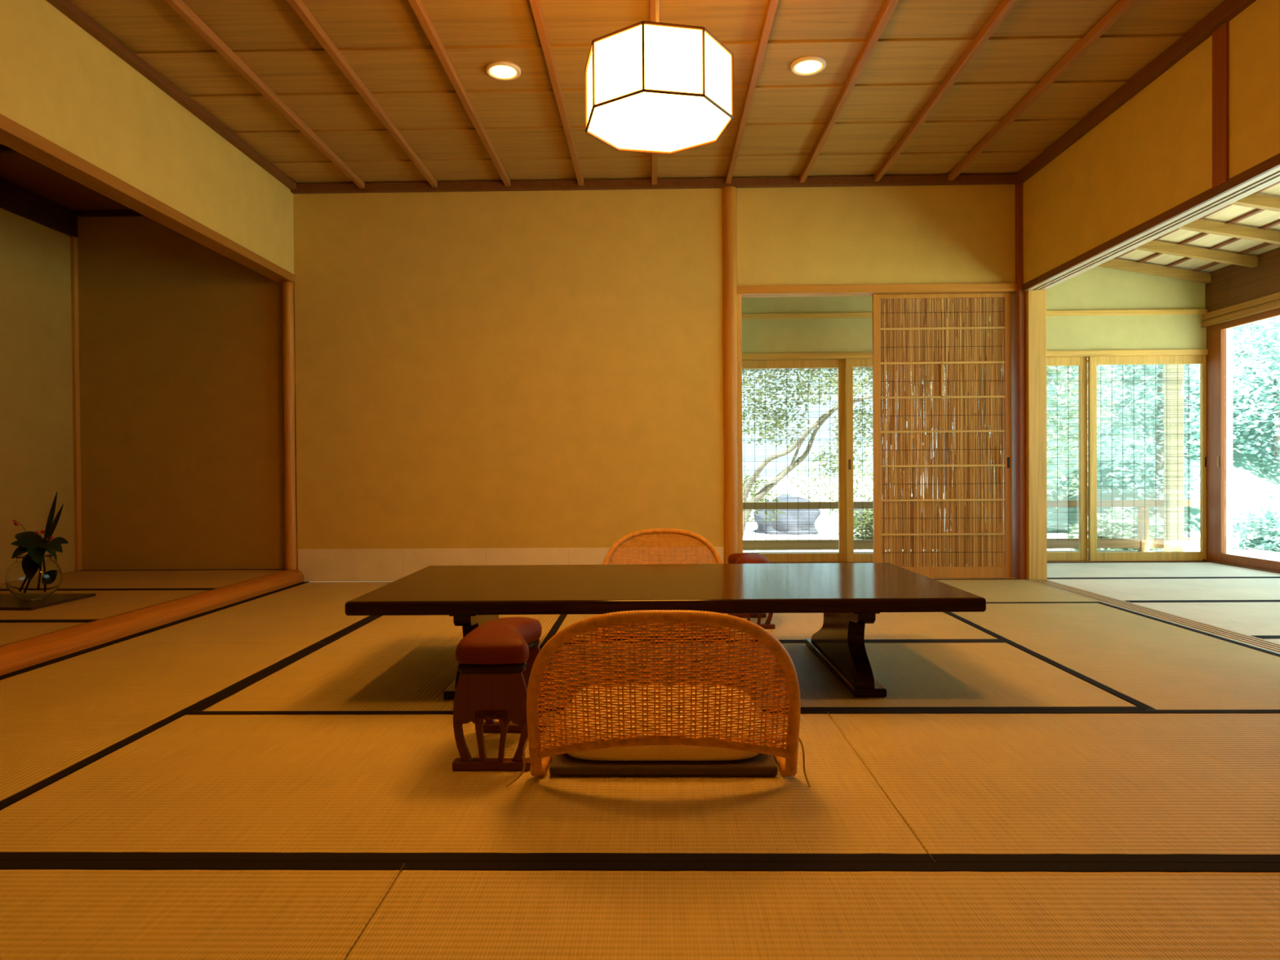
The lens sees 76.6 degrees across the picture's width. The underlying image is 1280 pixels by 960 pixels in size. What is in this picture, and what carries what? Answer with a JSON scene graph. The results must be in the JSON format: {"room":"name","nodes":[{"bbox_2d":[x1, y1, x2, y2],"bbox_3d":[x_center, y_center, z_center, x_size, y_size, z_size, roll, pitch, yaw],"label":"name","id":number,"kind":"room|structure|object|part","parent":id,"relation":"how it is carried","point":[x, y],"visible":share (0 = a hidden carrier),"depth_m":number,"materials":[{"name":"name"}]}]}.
{"room":"traditional dwelling","nodes":[
{"label":"traditional dwelling","id":0,"kind":"room"},
{"bbox_2d":[0,208,75,583],"bbox_3d":[-3.741,-0.693,3.574,0.115,2.750,3.380,0,1,1],"label":"wall","id":1,"kind":"structure","parent":0,"point":[37,438],"depth_m":4.90,"materials":[{"name":"paint"}]},
{"bbox_2d":[0,177,77,237],"bbox_3d":[-3.695,-1.635,3.596,0.060,0.168,3.285,0,1,1],"label":"beam","id":2,"kind":"structure","parent":1,"relation":"attached to","point":[16,199],"depth_m":4.89,"materials":[{"name":"brown wood"}]},
{"bbox_2d":[0,143,130,211],"bbox_3d":[-3.078,-1.740,3.591,1.455,0.085,3.300,0,1,1],"label":"ceiling","id":3,"kind":"structure","parent":0,"point":[15,167],"depth_m":4.73,"materials":[{"name":"brown wood"}]},
{"bbox_2d":[0,568,284,645],"bbox_3d":[-2.999,0.661,3.605,1.419,0.132,3.285,0,1,1],"label":"floor","id":4,"kind":"structure","parent":0,"point":[117,592],"depth_m":4.24,"materials":[{"name":"wicker"}]},
{"bbox_2d":[0,593,95,609],"bbox_3d":[-3.106,0.587,3.912,0.675,0.012,0.425,0,1,1],"label":"board","id":5,"kind":"object","parent":4,"relation":"on","point":[7,601],"visible":0.91,"depth_m":3.88,"materials":[{"name":"black wood"}]},
{"bbox_2d":[4,554,62,600],"bbox_3d":[-2.939,0.472,3.930,0.224,0.213,0.224,0,1,1],"label":"glass vase","id":6,"kind":"object","parent":5,"relation":"on","point":[24,579],"visible":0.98,"depth_m":3.86,"materials":[{"name":"clear glass"}]},
{"bbox_2d":[10,492,68,582],"bbox_3d":[-2.887,0.303,3.916,0.399,0.496,0.186,0,1,17],"label":"flower arrangement","id":7,"kind":"object","parent":6,"relation":"in","point":[36,546],"visible":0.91,"depth_m":3.91,"materials":[{"name":"green plant"}]},
{"bbox_3d":[-2.865,0.183,3.936,0.062,0.256,0.013,-1,1,-12],"label":"blade","id":8,"kind":"part","parent":7,"relation":"part of","materials":[{"name":"green plant"}]},
{"bbox_3d":[-2.825,0.209,3.912,0.118,0.193,0.004,0,1,16],"label":"blade","id":9,"kind":"part","parent":7,"relation":"part of","materials":[{"name":"green plant"}]},
{"bbox_2d":[70,236,82,570],"bbox_3d":[-3.659,-0.490,5.233,0.060,2.152,0.037,0,1,1],"label":"post","id":10,"kind":"object","parent":4,"relation":"on","point":[73,240],"visible":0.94,"depth_m":5.22,"materials":[{"name":"brown wood"}]},
{"bbox_2d":[0,0,293,274],"bbox_3d":[-2.322,-0.689,2.069,0.100,2.750,6.265,0,1,1],"label":"wall","id":11,"kind":"structure","parent":0,"point":[58,82],"depth_m":3.56,"materials":[{"name":"paint"}]},
{"bbox_2d":[0,113,295,283],"bbox_3d":[-2.297,-1.274,3.570,0.111,0.052,3.277,0,1,1],"label":"lintel","id":12,"kind":"object","parent":11,"relation":"attached to","point":[13,135],"visible":0.97,"depth_m":3.56,"materials":[{"name":"brown wood"}]},
{"bbox_2d":[45,0,1256,194],"bbox_3d":[0.028,-1.837,2.015,4.615,0.064,6.265,0,1,1],"label":"trim","id":13,"kind":"structure","parent":11,"relation":"attached to","point":[1228,10],"depth_m":4.90,"materials":[{"name":"brown wood"}]},
{"bbox_2d":[77,184,1015,582],"bbox_3d":[-0.693,-0.730,5.217,6.230,2.750,0.090,0,1,1],"label":"wall","id":14,"kind":"structure","parent":0,"point":[486,369],"depth_m":5.18,"materials":[{"name":"paint"}]},
{"bbox_2d":[76,208,144,217],"bbox_3d":[-2.968,-1.721,5.207,1.295,0.035,0.035,0,1,1],"label":"trim","id":15,"kind":"structure","parent":14,"relation":"attached to","point":[116,212],"depth_m":5.20,"materials":[{"name":"brown wood"}]},
{"bbox_2d":[297,546,724,582],"bbox_3d":[-0.833,0.540,5.185,2.732,0.209,0.003,0,1,1],"label":"baseboard","id":16,"kind":"structure","parent":14,"relation":"attached to","point":[332,564],"depth_m":5.20,"materials":[{"name":"paper"}]},
{"bbox_2d":[737,294,742,552],"bbox_3d":[0.637,-0.271,5.195,0.028,1.815,0.094,0,1,1],"label":"door frame","id":17,"kind":"structure","parent":14,"relation":"attached to","point":[740,323],"depth_m":5.15,"materials":[{"name":"brown wood"}]},
{"bbox_2d":[737,283,1017,297],"bbox_3d":[1.496,-1.209,5.167,1.755,0.049,0.109,0,1,1],"label":"lintel","id":18,"kind":"object","parent":14,"relation":"attached to","point":[815,291],"visible":0.79,"depth_m":5.12,"materials":[{"name":"brown wood"}]},
{"bbox_2d":[0,561,1279,959],"bbox_3d":[0.231,0.724,2.483,7.970,0.122,7.360,0,1,1],"label":"floor","id":19,"kind":"structure","parent":0,"point":[1043,772],"depth_m":1.68,"materials":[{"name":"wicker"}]},
{"bbox_2d":[0,569,304,675],"bbox_3d":[-2.236,0.655,3.581,0.105,0.134,3.265,0,1,1],"label":"sill","id":20,"kind":"structure","parent":19,"relation":"on","point":[22,654],"depth_m":3.51,"materials":[{"name":"brown wood"}]},
{"bbox_2d":[282,280,297,569],"bbox_3d":[-2.246,-0.334,5.190,0.071,1.860,0.071,0,1,1],"label":"post","id":21,"kind":"object","parent":20,"relation":"on","point":[288,346],"visible":0.98,"depth_m":5.16,"materials":[{"name":"brown wood"}]},
{"bbox_2d":[0,581,304,676],"bbox_3d":[-2.191,0.695,3.578,0.012,0.053,3.260,0,1,1],"label":"strip","id":22,"kind":"object","parent":19,"relation":"on","point":[303,581],"visible":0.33,"depth_m":3.46,"materials":[{"name":"wood"}]},
{"bbox_2d":[452,617,547,770],"bbox_3d":[-0.344,0.517,2.035,0.182,0.312,0.360,0,1,1],"label":"armrest","id":23,"kind":"object","parent":19,"relation":"on","point":[495,660],"visible":0.95,"depth_m":1.88,"materials":[{"name":"brown wood"}]},
{"bbox_3d":[-0.346,0.549,1.890,0.177,0.210,0.016,0,1,1],"label":"panel","id":24,"kind":"part","parent":23,"relation":"part of","materials":[{"name":"brown wood"}]},
{"bbox_3d":[-0.345,0.664,1.891,0.182,0.021,0.032,0,1,1],"label":"foot rail","id":25,"kind":"part","parent":23,"relation":"part of","materials":[{"name":"brown wood"}]},
{"bbox_2d":[455,617,542,664],"bbox_3d":[-0.344,0.392,2.034,0.176,0.064,0.360,0,1,1],"label":"cushion","id":26,"kind":"object","parent":23,"relation":"on","point":[506,640],"depth_m":1.88,"materials":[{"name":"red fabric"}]},
{"bbox_3d":[-0.344,0.434,2.034,0.166,0.022,0.350,0,1,1],"label":"moulding","id":27,"kind":"part","parent":23,"relation":"part of","materials":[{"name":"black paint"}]},
{"bbox_3d":[-0.341,0.547,2.166,0.177,0.210,0.016,0,1,1],"label":"panel","id":28,"kind":"part","parent":23,"relation":"part of","materials":[{"name":"brown wood"}]},
{"bbox_3d":[-0.340,0.661,2.167,0.182,0.021,0.032,0,1,1],"label":"foot rail","id":29,"kind":"part","parent":23,"relation":"part of","materials":[{"name":"brown wood"}]},
{"bbox_2d":[505,684,810,787],"bbox_3d":[0.043,0.621,2.026,0.667,0.098,0.519,0,1,1],"label":"floor cushion","id":30,"kind":"object","parent":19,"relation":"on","point":[647,753],"visible":0.44,"depth_m":1.84,"materials":[{"name":"beige fabric"}]},
{"bbox_3d":[-0.239,0.626,1.823,0.146,0.095,0.027,-1,1,-33],"label":"tie cord","id":31,"kind":"part","parent":30,"relation":"part of","materials":[{"name":"brown fabric"}]},
{"bbox_3d":[0.334,0.622,1.816,0.126,0.095,0.037,0,1,42],"label":"tie cord","id":32,"kind":"part","parent":30,"relation":"part of","materials":[{"name":"brown fabric"}]},
{"bbox_2d":[526,609,800,776],"bbox_3d":[0.054,0.464,1.962,0.600,0.412,0.694,0,1,1],"label":"chair","id":33,"kind":"object","parent":19,"relation":"on","point":[764,763],"visible":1,"depth_m":1.72,"materials":[{"name":"wicker"}]},
{"bbox_2d":[596,528,733,639],"bbox_3d":[0.105,0.448,3.645,0.600,0.412,0.694,0,1,1],"label":"chair","id":34,"kind":"object","parent":19,"relation":"on","point":[678,532],"visible":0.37,"depth_m":3.92,"materials":[{"name":"wicker"}]},
{"bbox_2d":[345,562,986,699],"bbox_3d":[0.076,0.504,2.829,1.876,0.317,0.930,0,1,0],"label":"table","id":35,"kind":"object","parent":19,"relation":"on","point":[850,597],"visible":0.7,"depth_m":2.55,"materials":[{"name":"black paint"}]},
{"bbox_3d":[-0.540,0.516,2.832,0.053,0.250,0.731,0,1,0],"label":"leg","id":36,"kind":"part","parent":35,"relation":"part of","materials":[{"name":"black paint"}]},
{"bbox_3d":[0.693,0.507,2.826,0.053,0.250,0.731,0,1,0],"label":"leg","id":37,"kind":"part","parent":35,"relation":"part of","materials":[{"name":"black paint"}]},
{"bbox_2d":[722,186,738,564],"bbox_3d":[0.576,-0.623,5.161,0.102,2.520,0.103,0,1,1],"label":"post","id":38,"kind":"object","parent":19,"relation":"on","point":[730,278],"visible":0.87,"depth_m":5.12,"materials":[{"name":"brown wood"}]},
{"bbox_2d":[727,552,775,629],"bbox_3d":[0.502,0.495,3.688,0.182,0.312,0.360,0,1,1],"label":"armrest","id":39,"kind":"object","parent":19,"relation":"on","point":[740,557],"visible":0.36,"depth_m":3.58,"materials":[{"name":"red fabric"}]},
{"bbox_3d":[0.506,0.639,3.835,0.182,0.021,0.032,0,1,1],"label":"foot rail","id":40,"kind":"part","parent":39,"relation":"part of","materials":[{"name":"brown wood"}]},
{"bbox_2d":[728,552,768,564],"bbox_3d":[0.501,0.371,3.687,0.176,0.064,0.360,0,1,1],"label":"cushion","id":41,"kind":"object","parent":39,"relation":"on","point":[740,557],"depth_m":3.62,"materials":[{"name":"red fabric"}]},
{"bbox_3d":[0.500,0.528,3.558,0.177,0.210,0.016,0,1,1],"label":"panel","id":42,"kind":"part","parent":39,"relation":"part of","materials":[{"name":"brown wood"}]},
{"bbox_3d":[0.501,0.642,3.559,0.182,0.021,0.032,0,1,1],"label":"foot rail","id":43,"kind":"part","parent":39,"relation":"part of","materials":[{"name":"brown wood"}]},
{"bbox_2d":[931,577,1016,578],"bbox_3d":[1.522,0.654,5.193,1.729,0.051,0.103,0,1,1],"label":"threshold","id":44,"kind":"object","parent":19,"relation":"on","point":[1005,577],"visible":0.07,"depth_m":5.15,"materials":[{"name":"brown wood"}]},
{"bbox_2d":[871,293,1012,577],"bbox_3d":[1.927,-0.280,5.168,0.872,1.809,0.031,0,1,1],"label":"door","id":45,"kind":"structure","parent":44,"relation":"on","point":[904,415],"depth_m":5.17,"materials":[{"name":"brown wood"}]},
{"bbox_3d":[1.927,-0.309,5.162,0.792,0.013,0.009,0,1,1],"label":"cross rail","id":46,"kind":"part","parent":45,"relation":"part of","materials":[{"name":"brown wood"}]},
{"bbox_3d":[1.925,-0.528,5.160,0.792,0.013,0.009,0,1,1],"label":"cross rail","id":47,"kind":"part","parent":45,"relation":"part of","materials":[{"name":"brown wood"}]},
{"bbox_3d":[1.923,-0.746,5.158,0.792,0.013,0.009,0,1,1],"label":"cross rail","id":48,"kind":"part","parent":45,"relation":"part of","materials":[{"name":"brown wood"}]},
{"bbox_3d":[1.922,-0.965,5.156,0.792,0.013,0.009,0,1,1],"label":"cross rail","id":49,"kind":"part","parent":45,"relation":"part of","materials":[{"name":"brown wood"}]},
{"bbox_3d":[1.931,0.346,5.168,0.792,0.013,0.009,0,1,1],"label":"cross rail","id":50,"kind":"part","parent":45,"relation":"part of","materials":[{"name":"brown wood"}]},
{"bbox_3d":[1.929,0.128,5.166,0.792,0.013,0.009,0,1,1],"label":"cross rail","id":51,"kind":"part","parent":45,"relation":"part of","materials":[{"name":"brown wood"}]},
{"bbox_3d":[1.928,-0.091,5.164,0.792,0.013,0.009,0,1,1],"label":"cross rail","id":52,"kind":"part","parent":45,"relation":"part of","materials":[{"name":"brown wood"}]},
{"bbox_3d":[2.342,-0.110,5.149,0.016,0.070,0.005,0,1,1],"label":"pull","id":53,"kind":"part","parent":45,"relation":"part of","materials":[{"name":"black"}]},
{"bbox_2d":[1011,183,1026,579],"bbox_3d":[2.397,-0.626,5.138,0.040,2.500,0.135,0,1,1],"label":"post","id":54,"kind":"object","parent":19,"relation":"on","point":[1018,297],"visible":0.66,"depth_m":5.08,"materials":[{"name":"brown wood"}]},
{"bbox_2d":[1025,289,1047,580],"bbox_3d":[2.475,-0.279,5.122,0.112,1.805,0.170,0,1,1],"label":"post","id":55,"kind":"object","parent":19,"relation":"on","point":[1035,300],"visible":0.76,"depth_m":5.04,"materials":[{"name":"beige wood"}]},
{"bbox_2d":[1026,580,1279,653],"bbox_3d":[2.417,0.680,1.955,0.138,0.050,6.185,0,1,1],"label":"threshold","id":56,"kind":"object","parent":19,"relation":"on","point":[1258,642],"visible":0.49,"depth_m":3.74,"materials":[{"name":"brown wood"}]},
{"bbox_2d":[69,0,1226,188],"bbox_3d":[0.027,-1.861,2.012,4.655,0.058,6.300,0,1,1],"label":"ceiling","id":57,"kind":"structure","parent":0,"point":[359,92],"depth_m":3.79,"materials":[{"name":"brown wood"}]},
{"bbox_2d":[485,61,520,80],"bbox_3d":[-0.628,-1.879,3.719,0.160,0.019,0.160,0,1,1],"label":"recessed light","id":58,"kind":"object","parent":57,"relation":"in","point":[499,70],"visible":1,"depth_m":3.71,"materials":[{"name":"beige"}]},
{"bbox_2d":[584,0,733,154],"bbox_3d":[0.058,-1.530,2.705,0.468,0.692,0.468,-1,1,-11],"label":"pendant lantern","id":59,"kind":"object","parent":57,"relation":"hanging from","point":[652,87],"visible":1,"depth_m":2.56,"materials":[{"name":"beige paper"}]},
{"bbox_3d":[-0.162,-1.289,2.664,0.039,0.199,0.183,0,1,1],"label":"paper panel","id":60,"kind":"part","parent":59,"relation":"part of","materials":[{"name":"beige paper"}]},
{"bbox_3d":[-0.067,-1.288,2.520,0.157,0.199,0.102,0,1,1],"label":"paper panel","id":61,"kind":"part","parent":59,"relation":"part of","materials":[{"name":"beige paper"}]},
{"bbox_3d":[0.057,-1.622,2.704,0.011,0.458,0.012,0,1,1],"label":"rod","id":62,"kind":"part","parent":59,"relation":"part of","materials":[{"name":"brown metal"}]},
{"bbox_3d":[0.060,-1.191,2.708,0.480,0.001,0.480,0,1,1],"label":"panel","id":63,"kind":"part","parent":59,"relation":"part of","materials":[{"name":"white paper"}]},
{"bbox_3d":[0.102,-1.289,2.486,0.183,0.199,0.039,0,1,1],"label":"paper panel","id":64,"kind":"part","parent":59,"relation":"part of","materials":[{"name":"beige paper"}]},
{"bbox_3d":[0.246,-1.291,2.581,0.102,0.199,0.157,0,1,1],"label":"paper panel","id":65,"kind":"part","parent":59,"relation":"part of","materials":[{"name":"beige paper"}]},
{"bbox_2d":[790,56,826,75],"bbox_3d":[0.767,-1.888,3.693,0.160,0.019,0.160,0,1,1],"label":"recessed light","id":66,"kind":"object","parent":57,"relation":"in","point":[806,65],"visible":1,"depth_m":3.68,"materials":[{"name":"beige"}]},
{"bbox_2d":[741,266,1206,353],"bbox_3d":[2.382,-0.551,5.664,3.760,2.340,0.915,0,1,1],"label":"wall","id":67,"kind":"structure","parent":0,"point":[1097,288],"depth_m":6.03,"materials":[{"name":"paint"}]},
{"bbox_2d":[742,359,845,561],"bbox_3d":[1.109,-0.143,6.133,0.890,1.526,0.034,0,1,1],"label":"window","id":68,"kind":"structure","parent":67,"relation":"in","point":[839,364],"depth_m":6.12,"materials":[{"name":"brown wood"}]},
{"bbox_2d":[844,357,963,562],"bbox_3d":[1.998,-0.149,6.079,0.900,1.526,0.034,0,1,1],"label":"window","id":69,"kind":"structure","parent":67,"relation":"in","point":[850,363],"depth_m":6.08,"materials":[{"name":"brown wood"}]},
{"bbox_3d":[1.574,-0.116,6.073,0.020,0.075,0.005,0,1,1],"label":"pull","id":70,"kind":"part","parent":69,"relation":"part of","materials":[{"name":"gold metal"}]},
{"bbox_2d":[741,309,1207,319],"bbox_3d":[2.404,-1.234,6.034,3.598,0.036,0.022,0,1,1],"label":"rail","id":71,"kind":"object","parent":67,"relation":"attached to","point":[1137,312],"visible":0.45,"depth_m":6.01,"materials":[{"name":"beige wood"}]},
{"bbox_2d":[742,349,1208,560],"bbox_3d":[2.425,-0.173,6.091,3.625,1.568,0.108,0,1,1],"label":"window","id":72,"kind":"structure","parent":67,"relation":"in","point":[1093,555],"depth_m":6.04,"materials":[{"name":"brown wood"}]},
{"bbox_2d":[742,366,947,542],"bbox_3d":[1.559,-0.215,6.185,1.770,1.370,0.016,0,1,1],"label":"blind","id":73,"kind":"object","parent":72,"relation":"attached to","point":[748,428],"visible":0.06,"depth_m":6.19,"materials":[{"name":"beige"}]},
{"bbox_2d":[977,359,1190,540],"bbox_3d":[3.321,-0.227,6.152,1.695,1.370,0.016,0,1,1],"label":"blind","id":74,"kind":"object","parent":72,"relation":"attached to","point":[1177,504],"visible":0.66,"depth_m":6.14,"materials":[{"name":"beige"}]},
{"bbox_2d":[768,560,1205,563],"bbox_3d":[2.417,0.638,6.098,3.598,0.054,0.130,0,1,1],"label":"sill","id":75,"kind":"structure","parent":67,"relation":"attached to","point":[1087,561],"depth_m":6.04,"materials":[{"name":"brown wood"}]},
{"bbox_2d":[973,356,1087,560],"bbox_3d":[2.923,-0.155,6.099,0.870,1.526,0.034,0,1,1],"label":"window","id":76,"kind":"structure","parent":67,"relation":"in","point":[1082,362],"depth_m":6.08,"materials":[{"name":"brown wood"}]},
{"bbox_2d":[1200,292,1279,571],"bbox_3d":[4.134,-0.283,2.421,0.060,1.822,7.200,0,1,1],"label":"window","id":77,"kind":"structure","parent":67,"relation":"in","point":[1221,556],"depth_m":5.85,"materials":[{"name":"brown wood"}]},
{"bbox_3d":[4.199,-0.133,5.882,0.006,0.075,0.018,0,1,1],"label":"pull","id":78,"kind":"part","parent":77,"relation":"part of","materials":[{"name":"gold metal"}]},
{"bbox_2d":[1202,559,1279,573],"bbox_3d":[4.166,0.657,2.429,0.090,0.062,7.200,0,1,1],"label":"sill","id":79,"kind":"structure","parent":67,"relation":"attached to","point":[1206,560],"depth_m":5.62,"materials":[{"name":"brown wood"}]},
{"bbox_2d":[1205,324,1226,560],"bbox_3d":[4.244,-0.312,5.995,0.072,1.830,0.170,0,1,1],"label":"post","id":80,"kind":"object","parent":79,"relation":"on","point":[1211,359],"visible":0.56,"depth_m":5.96,"materials":[{"name":"brown wood"}]},
{"bbox_2d":[1022,0,1279,283],"bbox_3d":[2.387,-1.641,2.018,0.100,0.910,6.355,0,1,1],"label":"wall","id":81,"kind":"structure","parent":0,"point":[1153,154],"depth_m":3.71,"materials":[{"name":"paint"}]},
{"bbox_2d":[1022,153,1279,291],"bbox_3d":[2.398,-1.171,1.955,0.135,0.041,6.220,0,1,1],"label":"lintel","id":82,"kind":"object","parent":81,"relation":"attached to","point":[1266,173],"visible":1,"depth_m":3.67,"materials":[{"name":"brown wood"}]},
{"bbox_2d":[1212,22,1229,188],"bbox_3d":[2.400,-1.528,3.287,0.102,0.660,0.084,0,1,1],"label":"post","id":83,"kind":"object","parent":81,"relation":"attached to","point":[1220,37],"visible":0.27,"depth_m":3.28,"materials":[{"name":"brown wood"}]},
{"bbox_2d":[1097,181,1279,283],"bbox_3d":[3.521,-1.581,2.745,2.140,0.465,7.850,0,1,1],"label":"ceiling","id":84,"kind":"structure","parent":0,"point":[1242,230],"depth_m":5.41,"materials":[{"name":"beige wood"}]},
{"bbox_2d":[1204,247,1279,312],"bbox_3d":[4.183,-1.339,2.455,0.110,0.308,7.290,0,1,1],"label":"wall","id":85,"kind":"structure","parent":84,"relation":"attached to","point":[1231,285],"depth_m":5.62,"materials":[{"name":"brown wood"}]},
{"label":"outside","id":86,"kind":"structure","parent":0,"visible":0},
{"bbox_2d":[742,477,1278,551],"bbox_3d":[10.841,0.508,44.813,140.000,0.001,150.000,0,1,1],"label":"ground","id":87,"kind":"structure","parent":86,"point":[791,489],"depth_m":15.45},
{"bbox_2d":[742,465,776,520],"bbox_3d":[1.671,0.319,16.471,2.514,1.447,1.828,0,1,1],"label":"shrub","id":88,"kind":"object","parent":87,"relation":"on","point":[745,465],"visible":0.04,"depth_m":16.34,"materials":[{"name":"green plant"}]},
{"bbox_2d":[753,493,819,533],"bbox_3d":[2.432,0.577,13.454,1.111,0.673,1.245,0,1,1],"label":"boulder","id":89,"kind":"object","parent":87,"relation":"on","point":[811,522],"visible":0.34,"depth_m":12.96,"materials":[{"name":"grey stone"}]},
{"bbox_2d":[742,367,945,534],"bbox_3d":[2.069,-0.797,9.653,3.283,3.453,2.152,-1,1,-27],"label":"leaning tree","id":90,"kind":"object","parent":87,"relation":"on","point":[770,485],"visible":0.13,"depth_m":9.72,"materials":[{"name":"green plant"}]},
{"bbox_2d":[774,440,916,513],"bbox_3d":[5.050,0.022,19.418,3.659,2.024,2.609,0,1,1],"label":"shrub","id":91,"kind":"object","parent":87,"relation":"on","point":[866,459],"visible":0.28,"depth_m":19.48,"materials":[{"name":"green plant"}]},
{"bbox_2d":[853,497,916,528],"bbox_3d":[4.395,0.575,14.111,1.665,0.623,1.322,0,1,1],"label":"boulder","id":92,"kind":"object","parent":87,"relation":"on","point":[916,497],"visible":0.02,"depth_m":13.96,"materials":[{"name":"grey stone"}]},
{"bbox_2d":[853,508,924,539],"bbox_3d":[3.669,0.614,11.946,1.219,0.681,0.919,0,1,1],"label":"shrub","id":93,"kind":"object","parent":87,"relation":"on","point":[856,526],"visible":0.15,"depth_m":11.94,"materials":[{"name":"green plant"}]},
{"bbox_2d":[742,550,1137,559],"bbox_3d":[1.209,0.654,6.666,6.160,0.028,0.962,0,1,1],"label":"deck","id":94,"kind":"object","parent":87,"relation":"on","point":[1056,550],"visible":0.04,"depth_m":7.07,"materials":[{"name":"brown wood"}]},
{"bbox_2d":[742,498,1279,551],"bbox_3d":[2.735,0.554,7.006,9.200,0.745,0.060,0,1,1],"label":"veranda railing","id":95,"kind":"object","parent":87,"relation":"on","point":[1142,545],"visible":0.16,"depth_m":6.97,"materials":[{"name":"brown wood"}]},
{"bbox_3d":[1.635,0.561,7.027,7.000,0.085,0.040,0,1,1],"label":"rail","id":96,"kind":"part","parent":95,"relation":"part of","materials":[{"name":"brown wood"}]},
{"bbox_3d":[2.732,0.211,7.003,9.200,0.060,0.050,0,1,1],"label":"rail","id":97,"kind":"part","parent":95,"relation":"part of","materials":[{"name":"brown wood"}]},
{"bbox_3d":[4.335,0.573,6.977,0.070,0.685,0.060,0,1,1],"label":"post","id":98,"kind":"part","parent":95,"relation":"part of","materials":[{"name":"brown wood"}]},
{"bbox_2d":[922,357,1124,512],"bbox_3d":[4.980,-0.936,10.726,2.574,3.633,2.294,-1,1,-37],"label":"tree","id":99,"kind":"object","parent":87,"relation":"on","point":[1057,388],"visible":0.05,"depth_m":10.33,"materials":[{"name":"green plant"}]},
{"bbox_2d":[1066,506,1164,550],"bbox_3d":[5.524,0.625,9.217,1.230,0.677,0.904,0,1,1],"label":"boulder","id":100,"kind":"object","parent":87,"relation":"on","point":[1129,521],"visible":0.22,"depth_m":9.08,"materials":[{"name":"grey stone"}]},
{"bbox_2d":[1046,337,1279,532],"bbox_3d":[7.886,-1.161,12.380,3.381,4.011,2.442,0,1,1],"label":"tree","id":101,"kind":"object","parent":87,"relation":"on","point":[1242,391],"visible":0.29,"depth_m":12.15,"materials":[{"name":"green plant"}]},
{"bbox_2d":[1133,549,1279,561],"bbox_3d":[4.772,0.665,2.943,1.083,0.028,8.250,0,1,1],"label":"deck","id":102,"kind":"object","parent":87,"relation":"on","point":[1264,554],"visible":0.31,"depth_m":6.73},
{"bbox_2d":[1164,364,1183,551],"bbox_3d":[4.516,-0.346,6.854,0.120,1.922,0.080,0,1,1],"label":"post","id":103,"kind":"object","parent":102,"relation":"on","point":[1170,545],"visible":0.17,"depth_m":6.82,"materials":[{"name":"beige wood"}]},
{"bbox_2d":[1226,327,1232,554],"bbox_3d":[4.626,-0.378,6.437,0.105,1.992,0.090,0,1,1],"label":"post","id":104,"kind":"object","parent":102,"relation":"on","point":[1228,331],"visible":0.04,"depth_m":6.39,"materials":[{"name":"white"}]},
{"bbox_2d":[1183,316,1279,468],"bbox_3d":[11.258,-1.440,14.546,3.302,4.481,2.399,0,1,1],"label":"tree","id":105,"kind":"object","parent":87,"relation":"on","point":[1274,421],"visible":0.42,"depth_m":14.37,"materials":[{"name":"green plant"}]},
{"bbox_2d":[1232,495,1279,552],"bbox_3d":[7.169,0.578,9.088,1.452,0.797,1.042,0,1,1],"label":"shrub","id":106,"kind":"object","parent":87,"relation":"on","point":[1268,536],"visible":0.69,"depth_m":9.02,"materials":[{"name":"green plant"}]},
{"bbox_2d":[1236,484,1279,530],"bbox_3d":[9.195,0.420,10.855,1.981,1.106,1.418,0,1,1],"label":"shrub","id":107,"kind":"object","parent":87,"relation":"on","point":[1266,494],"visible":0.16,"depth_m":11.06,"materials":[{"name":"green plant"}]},
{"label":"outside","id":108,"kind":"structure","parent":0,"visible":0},
{"bbox_2d":[984,315,1279,531],"bbox_3d":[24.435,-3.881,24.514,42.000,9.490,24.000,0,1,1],"label":"tree","id":109,"kind":"object","parent":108,"point":[1249,478],"visible":0.03,"depth_m":14.28,"materials":[{"name":"green plant"}]}
]}

